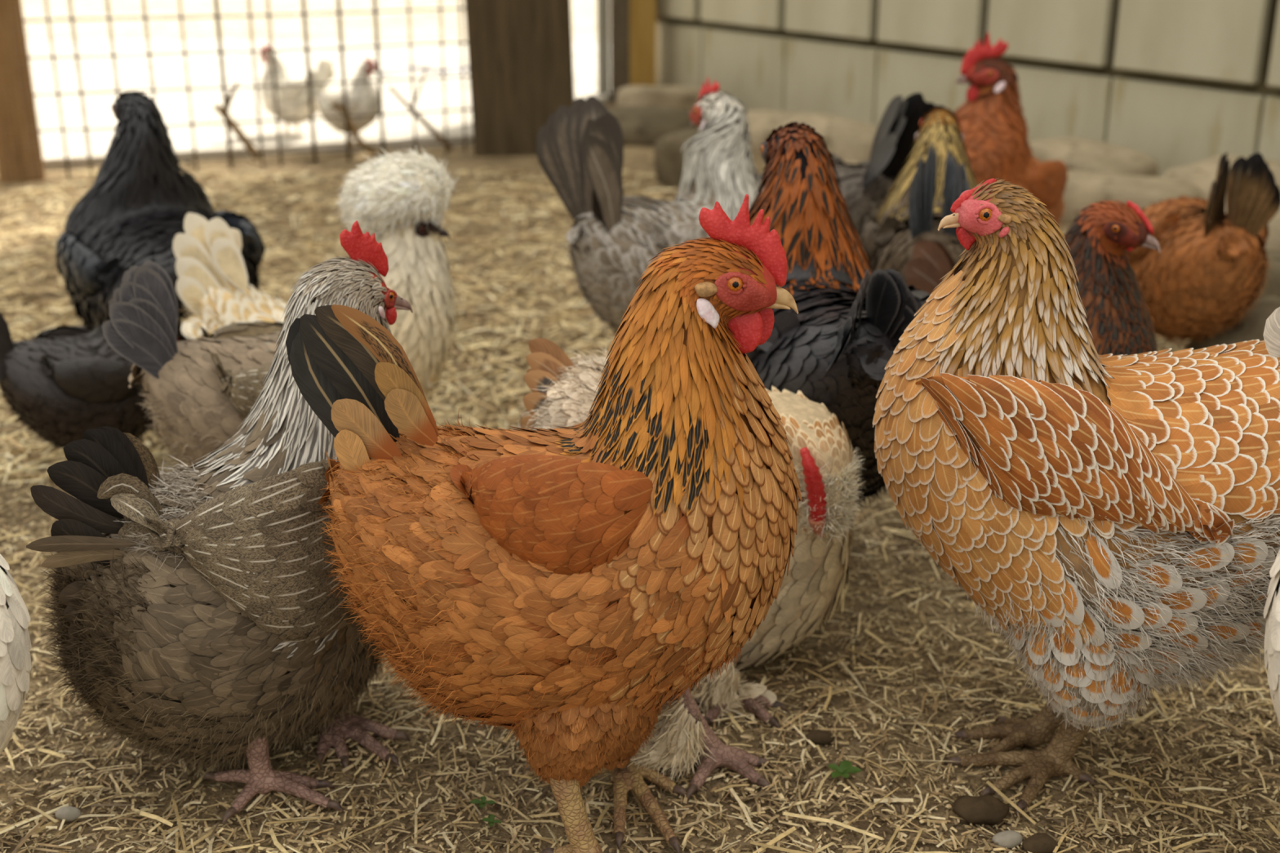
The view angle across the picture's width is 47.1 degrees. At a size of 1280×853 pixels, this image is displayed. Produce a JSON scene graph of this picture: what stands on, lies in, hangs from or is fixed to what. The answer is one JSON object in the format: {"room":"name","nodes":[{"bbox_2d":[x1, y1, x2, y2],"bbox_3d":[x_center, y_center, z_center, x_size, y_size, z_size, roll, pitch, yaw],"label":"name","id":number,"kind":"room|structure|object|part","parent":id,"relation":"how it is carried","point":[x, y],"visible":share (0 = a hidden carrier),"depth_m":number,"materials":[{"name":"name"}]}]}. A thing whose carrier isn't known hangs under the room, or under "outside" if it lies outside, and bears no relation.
{"room":"farm building","nodes":[
{"label":"farm building","id":0,"kind":"room"},
{"bbox_2d":[26,40,610,169],"bbox_3d":[-1.950,-1.097,4.926,4.500,0.052,3.792,0,20,0],"label":"ground","id":1,"kind":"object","parent":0,"point":[455,131],"visible":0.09,"depth_m":4.93,"materials":[{"name":"white"}]},
{"bbox_2d":[258,43,334,134],"bbox_3d":[-0.942,-0.917,4.026,0.209,0.258,0.133,3,20,9],"label":"hen","id":2,"kind":"object","parent":1,"relation":"on","point":[322,73],"visible":0.62,"depth_m":3.99,"materials":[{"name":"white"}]},
{"bbox_3d":[-0.986,-0.815,4.050,0.049,0.050,0.032,-3,20,-8],"label":"leg","id":3,"kind":"part","parent":2,"relation":"part of","materials":[{"name":"white"}]},
{"bbox_3d":[-0.966,-0.832,4.094,0.048,0.051,0.031,-3,20,-9],"label":"leg","id":4,"kind":"part","parent":2,"relation":"part of","materials":[{"name":"white"}]},
{"bbox_2d":[304,57,378,149],"bbox_3d":[-0.782,-0.857,3.890,0.197,0.239,0.129,-2,20,-5],"label":"hen","id":5,"kind":"object","parent":1,"relation":"on","point":[362,98],"visible":0.85,"depth_m":3.86,"materials":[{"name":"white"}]},
{"bbox_3d":[-0.754,-0.761,3.908,0.045,0.046,0.029,5,21,14],"label":"leg","id":6,"kind":"part","parent":5,"relation":"part of","materials":[{"name":"beige"}]},
{"bbox_2d":[596,0,609,94],"bbox_3d":[-0.120,-2.052,4.526,0.040,2.100,0.050,0,20,0],"label":"fence post","id":7,"kind":"object","parent":1,"relation":"on","point":[601,11],"visible":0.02,"depth_m":4.80,"materials":[{"name":"grey wood"}]},
{"bbox_2d":[0,102,1279,852],"bbox_3d":[0.100,-0.387,2.972,6.600,0.014,5.350,0,20,0],"label":"ground","id":8,"kind":"structure","parent":0,"point":[637,158],"depth_m":1.24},
{"bbox_2d":[0,0,45,183],"bbox_3d":[-1.489,-1.567,3.193,0.101,2.100,0.090,-7,21,-19],"label":"fence post","id":9,"kind":"object","parent":8,"relation":"on","point":[2,4],"visible":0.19,"depth_m":3.45,"materials":[{"name":"brown wood"}]},
{"bbox_2d":[55,806,80,822],"bbox_3d":[-0.426,0.289,1.095,0.019,0.010,0.014,0,20,0],"label":"pebble","id":10,"kind":"object","parent":8,"relation":"on","point":[69,814],"visible":1,"depth_m":1.09,"materials":[{"name":"beige stone"}]},
{"bbox_2d":[102,260,284,469],"bbox_3d":[-0.351,-0.010,1.434,0.298,0.329,0.193,-6,21,-17],"label":"hen","id":11,"kind":"object","parent":8,"relation":"on","point":[198,391],"visible":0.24,"depth_m":1.34,"materials":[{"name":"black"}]},
{"bbox_2d":[213,80,260,159],"bbox_3d":[-1.046,-0.792,3.792,0.057,0.191,0.186,-18,26,-40],"label":"branch","id":12,"kind":"object","parent":8,"relation":"on","point":[236,129],"visible":0.77,"depth_m":3.77,"materials":[{"name":"brown plant"}]},
{"bbox_2d":[330,102,382,157],"bbox_3d":[-0.741,-0.765,3.809,0.175,0.137,0.036,14,24,34],"label":"branch","id":13,"kind":"object","parent":8,"relation":"on","point":[359,140],"visible":0.83,"depth_m":3.79,"materials":[{"name":"brown plant"}]},
{"bbox_2d":[387,64,453,151],"bbox_3d":[-0.577,-0.834,3.851,0.169,0.224,0.025,2,20,6],"label":"branch","id":14,"kind":"object","parent":8,"relation":"on","point":[420,117],"visible":0.94,"depth_m":3.85,"materials":[{"name":"brown plant"}]},
{"bbox_2d":[469,795,495,808],"bbox_3d":[-0.118,0.281,1.097,0.016,0.003,0.013,16,25,37],"label":"weed","id":15,"kind":"object","parent":8,"relation":"on","point":[482,802],"visible":1,"depth_m":1.10,"materials":[{"name":"green plant"}]},
{"bbox_2d":[481,814,501,827],"bbox_3d":[-0.109,0.289,1.076,0.010,0.002,0.013,-15,25,-36],"label":"weed","id":16,"kind":"object","parent":8,"relation":"on","point":[491,817],"visible":1,"depth_m":1.08,"materials":[{"name":"green plant"}]},
{"bbox_2d":[464,0,574,156],"bbox_3d":[-0.330,-1.693,3.540,0.324,2.106,0.050,0,20,0],"label":"fence post","id":17,"kind":"object","parent":8,"relation":"on","point":[520,52],"visible":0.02,"depth_m":3.79,"materials":[{"name":"brown wood"}]},
{"bbox_2d":[0,0,630,181],"bbox_3d":[-0.649,-1.633,3.610,1.949,1.900,0.378,-16,26,-38],"label":"wire fence","id":18,"kind":"object","parent":17,"relation":"attached to","point":[217,14],"visible":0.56,"depth_m":3.66,"materials":[{"name":"grey metal"}]},
{"bbox_2d":[285,193,802,852],"bbox_3d":[-0.062,0.073,1.014,0.334,0.468,0.241,6,21,16],"label":"hen","id":19,"kind":"object","parent":8,"relation":"on","point":[557,588],"visible":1,"depth_m":0.94,"materials":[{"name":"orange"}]},
{"bbox_3d":[-0.030,0.275,0.996,0.075,0.100,0.080,0,20,0],"label":"leg","id":20,"kind":"part","parent":19,"relation":"part of","materials":[{"name":"beige"}]},
{"bbox_3d":[-0.011,0.266,1.102,0.079,0.044,0.102,0,20,0],"label":"leg","id":21,"kind":"part","parent":19,"relation":"part of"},
{"bbox_2d":[609,0,630,102],"bbox_3d":[-0.064,-2.042,4.501,0.064,2.100,0.050,0,20,0],"label":"fence post","id":22,"kind":"object","parent":8,"relation":"on","point":[622,6],"visible":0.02,"depth_m":4.77,"materials":[{"name":"wood"}]},
{"bbox_2d":[0,164,1279,852],"bbox_3d":[-0.384,-0.124,2.203,4.436,0.042,3.043,0,20,0],"label":"straw","id":23,"kind":"object","parent":8,"relation":"on","point":[9,456],"visible":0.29,"depth_m":1.19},
{"bbox_2d":[0,554,31,755],"bbox_3d":[-0.566,0.119,0.896,0.371,0.458,0.233,1,20,2],"label":"hen","id":24,"kind":"object","parent":23,"relation":"on","point":[15,646],"visible":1,"depth_m":0.91,"materials":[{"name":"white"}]},
{"bbox_2d":[0,312,179,453],"bbox_3d":[-0.631,-0.041,1.653,0.240,0.234,0.169,-10,22,-26],"label":"hen","id":25,"kind":"object","parent":23,"relation":"on","point":[63,383],"visible":0.57,"depth_m":1.59,"materials":[{"name":"black"}]},
{"bbox_2d":[53,90,268,341],"bbox_3d":[-0.593,-0.208,1.864,0.257,0.408,0.412,-11,23,-27],"label":"hen","id":26,"kind":"object","parent":23,"relation":"on","point":[140,197],"visible":0.5,"depth_m":1.87,"materials":[{"name":"black"}]},
{"bbox_2d":[26,220,413,823],"bbox_3d":[-0.308,0.064,1.119,0.308,0.424,0.235,-7,21,-18],"label":"hen","id":27,"kind":"object","parent":23,"relation":"on","point":[197,617],"visible":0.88,"depth_m":1.05,"materials":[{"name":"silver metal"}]},
{"bbox_3d":[-0.280,0.259,1.105,0.096,0.054,0.042,1,20,3],"label":"leg","id":28,"kind":"part","parent":27,"relation":"part of","materials":[{"name":"pink"}]},
{"bbox_3d":[-0.232,0.242,1.179,0.079,0.034,0.051,5,21,13],"label":"leg","id":29,"kind":"part","parent":27,"relation":"part of","materials":[{"name":"pink"}]},
{"bbox_2d":[172,146,458,404],"bbox_3d":[-0.366,-0.133,1.700,0.330,0.383,0.199,1,20,3],"label":"hen","id":30,"kind":"object","parent":23,"relation":"on","point":[402,199],"visible":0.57,"depth_m":1.65,"materials":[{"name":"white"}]},
{"bbox_2d":[535,76,764,339],"bbox_3d":[0.038,-0.224,1.880,0.322,0.428,0.221,-11,23,-28],"label":"hen","id":31,"kind":"object","parent":23,"relation":"on","point":[613,237],"visible":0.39,"depth_m":1.81,"materials":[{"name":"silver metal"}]},
{"bbox_2d":[746,121,929,570],"bbox_3d":[0.171,-0.054,1.399,0.245,0.440,0.361,-4,20,-11],"label":"hen","id":32,"kind":"object","parent":23,"relation":"on","point":[851,320],"visible":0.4,"depth_m":1.32,"materials":[{"name":"black"}]},
{"bbox_3d":[0.213,0.084,1.517,0.059,0.099,0.092,-12,23,-29],"label":"leg","id":33,"kind":"part","parent":32,"relation":"part of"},
{"bbox_2d":[758,92,946,235],"bbox_3d":[0.290,-0.314,2.181,0.219,0.392,0.403,-11,23,-28],"label":"hen","id":34,"kind":"object","parent":23,"relation":"on","point":[866,185],"visible":0.09,"depth_m":2.05,"materials":[{"name":"black"}]},
{"bbox_2d":[954,31,1067,228],"bbox_3d":[0.576,-0.395,2.317,0.185,0.451,0.346,17,26,38],"label":"hen","id":35,"kind":"object","parent":23,"relation":"on","point":[994,130],"visible":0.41,"depth_m":2.19,"materials":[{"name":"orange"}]},
{"bbox_2d":[1263,549,1279,725],"bbox_3d":[0.592,0.096,0.829,0.456,0.552,0.278,0,20,0],"label":"hen","id":36,"kind":"object","parent":23,"relation":"on","point":[1272,636],"visible":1,"depth_m":0.86,"materials":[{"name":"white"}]},
{"bbox_2d":[630,0,656,85],"bbox_3d":[0.008,-2.090,4.630,0.090,2.100,0.080,0,20,0],"label":"post","id":37,"kind":"object","parent":8,"relation":"on","point":[642,12],"visible":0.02,"depth_m":4.88,"materials":[{"name":"brown wood"}]},
{"bbox_2d":[606,106,697,146],"bbox_3d":[-0.009,-0.836,4.112,0.343,0.106,0.252,1,20,1],"label":"stone","id":38,"kind":"object","parent":8,"relation":"on","point":[641,126],"visible":0.34,"depth_m":4.02,"materials":[{"name":"grey stone"}]},
{"bbox_2d":[642,770,662,786],"bbox_3d":[0.006,0.272,1.139,0.025,0.012,0.019,0,20,0],"label":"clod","id":39,"kind":"object","parent":8,"relation":"on","point":[648,783],"visible":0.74,"depth_m":1.13,"materials":[{"name":"brown soil"}]},
{"bbox_2d":[616,84,702,111],"bbox_3d":[0.105,-0.995,4.531,0.342,0.131,0.216,-6,21,-16],"label":"stone","id":40,"kind":"object","parent":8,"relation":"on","point":[684,97],"visible":0.35,"depth_m":4.43,"materials":[{"name":"beige stone"}]},
{"bbox_2d":[653,127,698,189],"bbox_3d":[0.107,-0.609,3.445,0.134,0.171,0.126,-6,21,-17],"label":"stone","id":41,"kind":"object","parent":8,"relation":"on","point":[668,168],"visible":0.39,"depth_m":3.40,"materials":[{"name":"beige stone"}]},
{"bbox_2d":[511,337,865,799],"bbox_3d":[0.039,0.099,1.227,0.300,0.320,0.337,-1,20,-3],"label":"hen","id":42,"kind":"object","parent":8,"relation":"on","point":[825,464],"visible":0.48,"depth_m":1.22,"materials":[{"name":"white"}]},
{"bbox_3d":[0.057,0.237,1.133,0.075,0.074,0.047,0,20,0],"label":"leg","id":43,"kind":"part","parent":42,"relation":"part of","materials":[{"name":"pink"}]},
{"bbox_3d":[0.079,0.215,1.225,0.069,0.053,0.044,0,20,0],"label":"leg","id":44,"kind":"part","parent":42,"relation":"part of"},
{"bbox_2d":[744,110,809,153],"bbox_3d":[0.374,-0.789,3.974,0.384,0.113,0.234,9,22,23],"label":"stone","id":45,"kind":"object","parent":8,"relation":"on","point":[762,123],"visible":0.13,"depth_m":3.89,"materials":[{"name":"beige stone"}]},
{"bbox_2d":[804,728,833,745],"bbox_3d":[0.145,0.253,1.194,0.024,0.010,0.017,0,20,0],"label":"clod","id":46,"kind":"object","parent":8,"relation":"on","point":[820,737],"visible":1,"depth_m":1.19,"materials":[{"name":"brown soil"}]},
{"bbox_2d":[782,113,877,162],"bbox_3d":[0.508,-0.706,3.730,0.334,0.162,0.202,17,26,38],"label":"stone","id":47,"kind":"object","parent":8,"relation":"on","point":[851,140],"visible":0.27,"depth_m":3.63,"materials":[{"name":"beige stone"}]},
{"bbox_2d":[827,760,861,778],"bbox_3d":[0.159,0.266,1.138,0.025,0.004,0.023,0,20,0],"label":"weed","id":48,"kind":"object","parent":8,"relation":"on","point":[846,767],"visible":1,"depth_m":1.14,"materials":[{"name":"green plant"}]},
{"bbox_2d":[844,160,859,164],"bbox_3d":[0.451,-0.515,3.222,0.320,0.127,0.209,12,23,30],"label":"stone","id":49,"kind":"object","parent":8,"relation":"on","point":[846,162],"visible":0.02,"depth_m":3.22,"materials":[{"name":"beige stone"}]},
{"bbox_2d":[857,106,977,280],"bbox_3d":[0.381,-0.212,1.916,0.204,0.380,0.304,3,20,9],"label":"hen","id":50,"kind":"object","parent":8,"relation":"on","point":[935,175],"visible":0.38,"depth_m":1.85,"materials":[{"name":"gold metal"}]},
{"bbox_2d":[951,794,1009,826],"bbox_3d":[0.254,0.287,1.094,0.043,0.022,0.029,0,20,0],"label":"clod","id":51,"kind":"object","parent":8,"relation":"on","point":[985,810],"visible":1,"depth_m":1.09,"materials":[{"name":"brown soil"}]},
{"bbox_2d":[991,830,1022,848],"bbox_3d":[0.266,0.300,1.065,0.023,0.011,0.016,0,20,0],"label":"pebble","id":52,"kind":"object","parent":8,"relation":"on","point":[1009,839],"visible":1,"depth_m":1.06,"materials":[{"name":"beige stone"}]},
{"bbox_2d":[905,200,1160,355],"bbox_3d":[0.406,-0.076,1.565,0.194,0.363,0.307,-12,23,-31],"label":"hen","id":53,"kind":"object","parent":8,"relation":"on","point":[1119,321],"visible":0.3,"depth_m":1.43,"materials":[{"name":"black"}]},
{"bbox_2d":[1022,832,1060,852],"bbox_3d":[0.288,0.301,1.058,0.026,0.014,0.020,0,20,0],"label":"clod","id":54,"kind":"object","parent":8,"relation":"on","point":[1038,842],"visible":1,"depth_m":1.05,"materials":[{"name":"brown soil"}]},
{"bbox_2d":[872,177,1279,816],"bbox_3d":[0.370,0.047,1.083,0.404,0.471,0.259,-1,20,-4],"label":"hen","id":55,"kind":"object","parent":8,"relation":"on","point":[1117,517],"visible":0.97,"depth_m":0.99,"materials":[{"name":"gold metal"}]},
{"bbox_3d":[0.307,0.232,1.183,0.083,0.054,0.048,-6,21,-16],"label":"leg","id":56,"kind":"part","parent":55,"relation":"part of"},
{"bbox_3d":[0.304,0.243,1.121,0.104,0.076,0.064,0,20,0],"label":"leg","id":57,"kind":"part","parent":55,"relation":"part of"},
{"bbox_2d":[1027,137,1158,177],"bbox_3d":[1.019,-0.568,3.356,0.186,0.160,0.346,-14,24,-33],"label":"stone","id":58,"kind":"object","parent":8,"relation":"on","point":[1079,154],"visible":0.44,"depth_m":3.27,"materials":[{"name":"beige stone"}]},
{"bbox_2d":[1059,169,1203,225],"bbox_3d":[0.992,-0.462,3.080,0.179,0.130,0.400,-16,26,-38],"label":"stone","id":59,"kind":"object","parent":8,"relation":"on","point":[1082,188],"visible":0.37,"depth_m":3.00,"materials":[{"name":"beige stone"}]},
{"bbox_2d":[1125,151,1279,346],"bbox_3d":[0.742,-0.225,2.008,0.199,0.340,0.308,-1,20,-4],"label":"hen","id":60,"kind":"object","parent":8,"relation":"on","point":[1211,264],"visible":0.7,"depth_m":1.90,"materials":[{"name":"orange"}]},
{"bbox_2d":[1161,154,1279,199],"bbox_3d":[1.236,-0.457,3.019,0.203,0.186,0.343,-13,25,-30],"label":"stone","id":61,"kind":"object","parent":8,"relation":"on","point":[1202,174],"visible":0.29,"depth_m":3.01,"materials":[{"name":"beige stone"}]},
{"bbox_2d":[1184,295,1279,350],"bbox_3d":[0.899,-0.083,2.010,0.222,0.159,0.268,-17,26,-38],"label":"stone","id":62,"kind":"object","parent":8,"relation":"on","point":[1252,327],"visible":0.21,"depth_m":1.99,"materials":[{"name":"beige stone"}]},
{"bbox_2d":[1207,195,1279,251],"bbox_3d":[1.135,-0.329,2.673,0.254,0.180,0.432,-11,23,-28],"label":"stone","id":63,"kind":"object","parent":8,"relation":"on","point":[1273,242],"visible":0.04,"depth_m":2.53,"materials":[{"name":"beige stone"}]},
{"bbox_2d":[1257,249,1279,299],"bbox_3d":[1.002,-0.213,2.369,0.229,0.143,0.150,-3,21,-11],"label":"stone","id":64,"kind":"object","parent":8,"relation":"on","point":[1273,288],"visible":0.08,"depth_m":2.29,"materials":[{"name":"beige stone"}]},
{"bbox_2d":[655,0,1279,177],"bbox_3d":[2.161,-1.459,1.699,0.142,2.920,7.500,-13,24,-32],"label":"wall","id":65,"kind":"structure","parent":0,"point":[1177,83],"depth_m":3.65,"materials":[{"name":"paint"}]},
{"bbox_3d":[0.106,-1.913,4.670,0.030,1.180,0.282,-13,24,-32],"label":"panel","id":66,"kind":"part","parent":65,"relation":"part of","materials":[{"name":"paint"}]},
{"bbox_3d":[0.119,-1.218,4.933,0.022,0.256,0.307,-13,24,-32],"label":"panel","id":67,"kind":"part","parent":65,"relation":"part of","materials":[{"name":"paint"}]},
{"bbox_3d":[0.313,-1.808,4.382,0.030,1.180,0.392,-13,24,-32],"label":"panel","id":68,"kind":"part","parent":65,"relation":"part of","materials":[{"name":"paint"}]},
{"bbox_3d":[0.326,-1.114,4.644,0.022,0.256,0.417,-13,24,-32],"label":"panel","id":69,"kind":"part","parent":65,"relation":"part of","materials":[{"name":"paint"}]},
{"bbox_3d":[0.545,-1.690,4.059,0.030,1.180,0.372,-13,24,-32],"label":"panel","id":70,"kind":"part","parent":65,"relation":"part of","materials":[{"name":"paint"}]},
{"bbox_3d":[0.558,-0.996,4.321,0.022,0.256,0.397,-13,24,-32],"label":"panel","id":71,"kind":"part","parent":65,"relation":"part of","materials":[{"name":"paint"}]},
{"bbox_3d":[0.785,-0.881,4.005,0.022,0.256,0.397,-13,24,-32],"label":"panel","id":72,"kind":"part","parent":65,"relation":"part of","materials":[{"name":"paint"}]},
{"bbox_3d":[0.771,-1.575,3.743,0.030,1.180,0.372,-13,24,-32],"label":"panel","id":73,"kind":"part","parent":65,"relation":"part of","materials":[{"name":"paint"}]},
{"bbox_3d":[0.998,-1.460,3.428,0.030,1.180,0.372,-13,24,-32],"label":"panel","id":74,"kind":"part","parent":65,"relation":"part of","materials":[{"name":"paint"}]},
{"bbox_3d":[1.011,-0.766,3.690,0.022,0.256,0.397,-13,24,-32],"label":"panel","id":75,"kind":"part","parent":65,"relation":"part of","materials":[{"name":"paint"}]},
{"bbox_3d":[1.238,-0.651,3.374,0.022,0.256,0.397,-13,24,-32],"label":"panel","id":76,"kind":"part","parent":65,"relation":"part of","materials":[{"name":"paint"}]},
{"bbox_3d":[1.224,-1.346,3.112,0.030,1.180,0.372,-13,24,-32],"label":"panel","id":77,"kind":"part","parent":65,"relation":"part of","materials":[{"name":"paint"}]},
{"bbox_3d":[1.464,-0.537,3.059,0.022,0.256,0.397,-13,24,-32],"label":"panel","id":78,"kind":"part","parent":65,"relation":"part of","materials":[{"name":"paint"}]},
{"bbox_3d":[1.451,-1.231,2.797,0.030,1.180,0.372,-13,24,-32],"label":"panel","id":79,"kind":"part","parent":65,"relation":"part of","materials":[{"name":"paint"}]},
{"label":"outside","id":80,"kind":"structure","parent":0,"visible":0},
{"bbox_2d":[21,0,610,42],"bbox_3d":[-1.000,-4.097,13.168,26.000,0.040,16.450,0,20,0],"label":"sky","id":81,"kind":"structure","parent":80,"point":[355,24],"depth_m":7.85,"materials":[{"name":"white"}]}
]}

